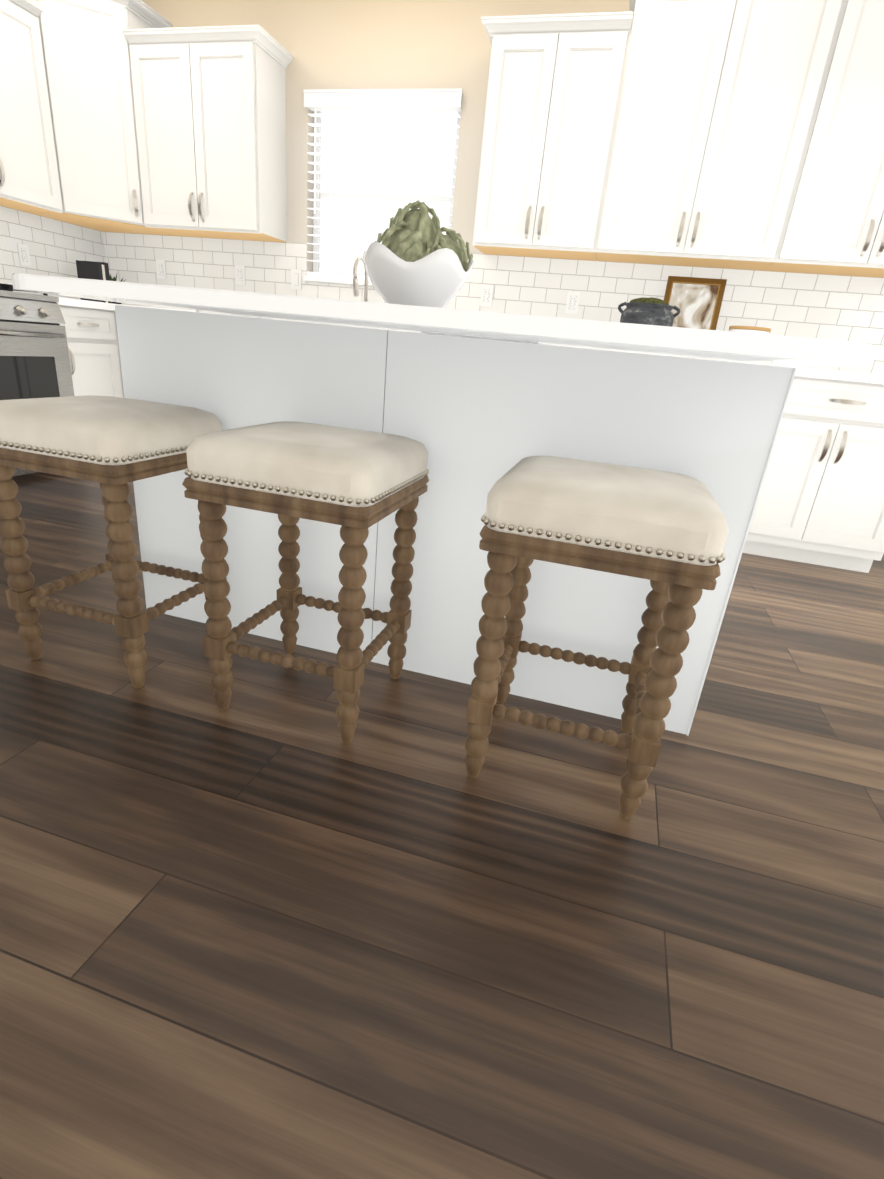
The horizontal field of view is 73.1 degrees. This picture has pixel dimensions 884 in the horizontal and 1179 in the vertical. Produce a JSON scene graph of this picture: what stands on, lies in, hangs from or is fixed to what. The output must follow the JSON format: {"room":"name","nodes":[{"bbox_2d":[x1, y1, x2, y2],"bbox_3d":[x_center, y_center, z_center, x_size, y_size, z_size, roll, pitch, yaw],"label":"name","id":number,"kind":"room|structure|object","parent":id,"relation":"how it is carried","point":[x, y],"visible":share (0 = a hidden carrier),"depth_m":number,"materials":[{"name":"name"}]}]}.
{"room":"kitchen","nodes":[
{"label":"kitchen","id":0,"kind":"room"},
{"bbox_2d":[141,0,633,285],"bbox_3d":[1.993,-1.626,3.098,9.000,2.740,0.120,11,23,13],"label":"wall","id":1,"kind":"structure","parent":0,"point":[385,44],"depth_m":3.29,"materials":[{"name":"paint"}]},
{"bbox_2d":[0,0,59,215],"bbox_3d":[-2.356,-2.571,3.122,0.320,0.928,0.428,11,23,13],"label":"upper cabinet","id":2,"kind":"object","parent":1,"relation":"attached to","point":[26,186],"depth_m":3.13,"materials":[{"name":"white wood"}]},
{"bbox_2d":[0,206,107,299],"bbox_3d":[-2.656,-1.880,3.131,0.008,0.515,2.250,11,23,13],"label":"tile backsplash","id":3,"kind":"structure","parent":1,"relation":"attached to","point":[55,246],"depth_m":3.70,"materials":[{"name":"white tile"}]},
{"bbox_2d":[17,243,30,266],"bbox_3d":[-2.513,-2.011,3.584,0.007,0.115,0.070,11,23,13],"label":"electrical outlet plate","id":4,"kind":"object","parent":3,"relation":"attached to","point":[23,250],"depth_m":3.58,"materials":[{"name":"white plastic"}]},
{"bbox_2d":[27,0,187,236],"bbox_3d":[-2.043,-2.778,3.486,0.674,1.095,0.677,11,23,13],"label":"upper cabinet","id":5,"kind":"object","parent":1,"relation":"attached to","point":[87,51],"depth_m":3.35,"materials":[{"name":"white wood"}]},
{"bbox_2d":[136,24,211,237],"bbox_3d":[-1.525,-2.668,3.562,0.458,0.928,0.321,11,23,13],"label":"upper cabinet","id":6,"kind":"object","parent":1,"relation":"attached to","point":[160,91],"depth_m":3.43,"materials":[{"name":"white wood"}]},
{"bbox_2d":[176,25,287,242],"bbox_3d":[-1.200,-2.605,3.484,0.457,0.928,0.321,11,23,13],"label":"upper cabinet","id":7,"kind":"object","parent":1,"relation":"attached to","point":[231,79],"depth_m":3.36,"materials":[{"name":"white wood"}]},
{"bbox_2d":[303,88,462,285],"bbox_3d":[-0.364,-2.342,3.544,0.947,0.974,0.155,11,23,13],"label":"window blinds","id":8,"kind":"object","parent":1,"relation":"attached to","point":[318,102],"visible":0.73,"depth_m":3.44,"materials":[{"name":"white plastic"}]},
{"bbox_2d":[104,232,883,374],"bbox_3d":[0.020,-1.773,3.590,4.950,0.457,0.008,11,23,13],"label":"tile backsplash","id":9,"kind":"structure","parent":1,"relation":"attached to","point":[833,307],"depth_m":3.39,"materials":[{"name":"white tile"}]},
{"bbox_2d":[156,259,166,278],"bbox_3d":[-1.903,-2.170,4.036,0.070,0.115,0.007,11,23,13],"label":"electrical outlet plate","id":10,"kind":"object","parent":9,"relation":"attached to","point":[160,264],"depth_m":4.03,"materials":[{"name":"white plastic"}]},
{"bbox_2d":[235,265,244,284],"bbox_3d":[-1.319,-2.056,3.896,0.070,0.115,0.007,11,23,13],"label":"electrical outlet plate","id":11,"kind":"object","parent":9,"relation":"attached to","point":[239,269],"depth_m":3.89,"materials":[{"name":"white plastic"}]},
{"bbox_2d":[291,269,300,289],"bbox_3d":[-0.930,-1.979,3.802,0.070,0.115,0.007,11,23,13],"label":"electrical outlet plate","id":12,"kind":"object","parent":9,"relation":"attached to","point":[295,273],"depth_m":3.80,"materials":[{"name":"white plastic"}]},
{"bbox_2d":[480,284,493,306],"bbox_3d":[0.263,-1.736,3.519,0.070,0.115,0.007,11,23,13],"label":"electrical outlet plate","id":13,"kind":"object","parent":9,"relation":"attached to","point":[487,290],"depth_m":3.52,"materials":[{"name":"white plastic"}]},
{"bbox_2d":[565,291,580,313],"bbox_3d":[0.746,-1.640,3.404,0.070,0.115,0.007,11,23,13],"label":"electrical outlet plate","id":14,"kind":"object","parent":9,"relation":"attached to","point":[572,302],"depth_m":3.40,"materials":[{"name":"white plastic"}]},
{"bbox_2d":[472,14,543,256],"bbox_3d":[0.426,-2.287,3.093,0.382,0.928,0.321,11,23,13],"label":"upper cabinet","id":15,"kind":"object","parent":1,"relation":"attached to","point":[514,66],"depth_m":2.96,"materials":[{"name":"white wood"}]},
{"bbox_2d":[516,8,635,260],"bbox_3d":[0.680,-2.237,3.032,0.382,0.928,0.321,11,23,13],"label":"upper cabinet","id":16,"kind":"object","parent":1,"relation":"attached to","point":[584,56],"depth_m":2.88,"materials":[{"name":"white wood"}]},
{"bbox_2d":[596,0,719,264],"bbox_3d":[1.068,-2.240,2.910,0.550,1.095,0.321,11,23,13],"label":"upper cabinet","id":17,"kind":"object","parent":1,"relation":"attached to","point":[671,39],"depth_m":2.79,"materials":[{"name":"white wood"}]},
{"bbox_2d":[664,0,823,269],"bbox_3d":[1.482,-2.159,2.810,0.551,1.095,0.321,11,23,13],"label":"upper cabinet","id":18,"kind":"object","parent":1,"relation":"attached to","point":[739,134],"depth_m":2.70,"materials":[{"name":"white wood"}]},
{"bbox_2d":[748,0,883,274],"bbox_3d":[1.858,-2.085,2.719,0.509,1.095,0.321,11,23,13],"label":"upper cabinet","id":19,"kind":"object","parent":1,"relation":"attached to","point":[833,155],"depth_m":2.64,"materials":[{"name":"white wood"}]},
{"bbox_2d":[832,160,883,277],"bbox_3d":[2.199,-2.019,2.637,0.440,1.095,0.321,11,23,13],"label":"upper cabinet","id":20,"kind":"object","parent":1,"relation":"attached to","point":[868,258],"depth_m":2.70,"materials":[{"name":"white wood"}]},
{"bbox_2d":[0,472,883,1178],"bbox_3d":[0.974,0.750,0.791,9.240,0.100,6.440,11,23,13],"label":"floor","id":21,"kind":"structure","parent":0,"point":[266,924],"depth_m":0.97,"materials":[{"name":"brown wood"}]},
{"bbox_2d":[0,283,73,475],"bbox_3d":[-2.439,-1.182,2.990,0.725,1.142,0.764,11,23,13],"label":"range","id":22,"kind":"object","parent":21,"relation":"on","point":[34,358],"visible":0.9,"depth_m":3.04,"materials":[{"name":"grey metal"}]},
{"bbox_2d":[57,300,123,397],"bbox_3d":[-2.313,-1.245,3.606,0.678,0.874,0.450,11,23,13],"label":"base cabinet","id":23,"kind":"object","parent":21,"relation":"on","point":[91,330],"depth_m":3.47,"materials":[{"name":"white wood"}]},
{"bbox_2d":[54,296,113,307],"bbox_3d":[-2.203,-1.768,3.703,0.631,0.038,1.042,11,23,13],"label":"countertop","id":24,"kind":"structure","parent":23,"relation":"on","point":[64,300],"depth_m":3.33,"materials":[{"name":"white stone"}]},
{"bbox_2d":[76,260,111,302],"bbox_3d":[-2.235,-1.974,3.828,0.172,0.240,0.083,11,23,13],"label":"toaster","id":25,"kind":"object","parent":24,"relation":"on","point":[92,270],"visible":0.33,"depth_m":3.77,"materials":[{"name":"black metal"}]},
{"bbox_2d":[110,274,124,303],"bbox_3d":[-2.201,-2.022,3.990,0.243,0.213,0.208,11,23,13],"label":"plant","id":26,"kind":"object","parent":24,"relation":"on","point":[113,279],"visible":0.12,"depth_m":3.97,"materials":[{"name":"green plant"}]},
{"bbox_2d":[114,304,198,312],"bbox_3d":[-1.358,-1.683,3.698,1.018,0.038,0.632,11,23,13],"label":"countertop","id":27,"kind":"structure","parent":23,"relation":"on","point":[114,304],"depth_m":3.48,"materials":[{"name":"white stone"}]},
{"bbox_2d":[0,395,226,687],"bbox_3d":[-0.838,-0.145,1.543,0.416,0.657,0.406,11,23,13],"label":"stool","id":28,"kind":"object","parent":21,"relation":"on","point":[113,446],"visible":0.85,"depth_m":1.36,"materials":[{"name":"wood"}]},
{"bbox_2d":[182,421,428,744],"bbox_3d":[-0.298,-0.040,1.413,0.416,0.657,0.406,11,23,13],"label":"stool","id":29,"kind":"object","parent":21,"relation":"on","point":[356,484],"visible":1,"depth_m":1.24,"materials":[{"name":"fabric"}]},
{"bbox_2d":[110,301,806,735],"bbox_3d":[-0.032,-0.287,1.795,1.629,0.874,0.598,11,23,13],"label":"kitchen island","id":30,"kind":"object","parent":21,"relation":"on","point":[477,403],"depth_m":1.47,"materials":[{"name":"white wood"}]},
{"bbox_2d":[11,273,876,366],"bbox_3d":[-0.029,-0.659,1.483,1.740,0.030,0.872,11,23,13],"label":"island countertop","id":31,"kind":"structure","parent":30,"relation":"on","point":[740,346],"depth_m":1.07,"materials":[{"name":"white stone"}]},
{"bbox_2d":[363,201,474,307],"bbox_3d":[-0.061,-0.792,1.431,0.269,0.246,0.270,11,23,13],"label":"bowl","id":32,"kind":"object","parent":31,"relation":"on","point":[416,257],"visible":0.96,"depth_m":1.37,"materials":[{"name":"white ceramic"}]},
{"bbox_2d":[465,456,727,819],"bbox_3d":[0.294,0.076,1.271,0.416,0.657,0.406,11,23,13],"label":"stool","id":33,"kind":"object","parent":21,"relation":"on","point":[665,533],"visible":1,"depth_m":1.06,"materials":[{"name":"fabric"}]},
{"bbox_2d":[742,376,883,572],"bbox_3d":[1.847,-0.634,3.103,0.812,0.874,0.616,11,23,13],"label":"base cabinet","id":34,"kind":"object","parent":21,"relation":"on","point":[820,499],"depth_m":2.82,"materials":[{"name":"white wood"}]},
{"bbox_2d":[790,367,883,383],"bbox_3d":[1.015,-1.219,3.127,2.631,0.038,0.632,11,23,13],"label":"countertop","id":35,"kind":"structure","parent":34,"relation":"on","point":[815,374],"depth_m":2.65,"materials":[{"name":"white stone"}]},
{"bbox_2d":[353,255,368,301],"bbox_3d":[-0.451,-1.777,3.572,0.129,0.391,0.208,11,23,13],"label":"faucet","id":36,"kind":"object","parent":35,"relation":"on","point":[355,281],"visible":0.5,"depth_m":3.50,"materials":[{"name":"silver metal"}]},
{"bbox_2d":[618,297,679,326],"bbox_3d":[1.071,-1.388,3.137,0.316,0.274,0.268,11,23,13],"label":"pot","id":37,"kind":"object","parent":35,"relation":"on","point":[651,311],"visible":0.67,"depth_m":3.02,"materials":[{"name":"metal"}]},
{"bbox_2d":[664,276,726,329],"bbox_3d":[1.337,-1.468,3.231,0.295,0.404,0.089,11,23,13],"label":"framed artwork","id":38,"kind":"object","parent":35,"relation":"on","point":[697,302],"visible":0.48,"depth_m":3.20,"materials":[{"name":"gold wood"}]},
{"bbox_2d":[729,326,770,334],"bbox_3d":[1.564,-1.257,3.071,0.199,0.170,0.199,-7,25,-28],"label":"canister","id":39,"kind":"object","parent":35,"relation":"on","point":[753,329],"visible":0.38,"depth_m":2.94,"materials":[{"name":"brown wood"}]},
{"label":"outside","id":40,"kind":"structure","parent":0,"visible":0},
{"bbox_2d":[321,111,457,273],"bbox_3d":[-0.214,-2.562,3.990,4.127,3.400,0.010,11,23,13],"label":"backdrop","id":41,"kind":"structure","parent":40,"point":[336,267],"depth_m":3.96,"materials":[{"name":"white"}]}
]}

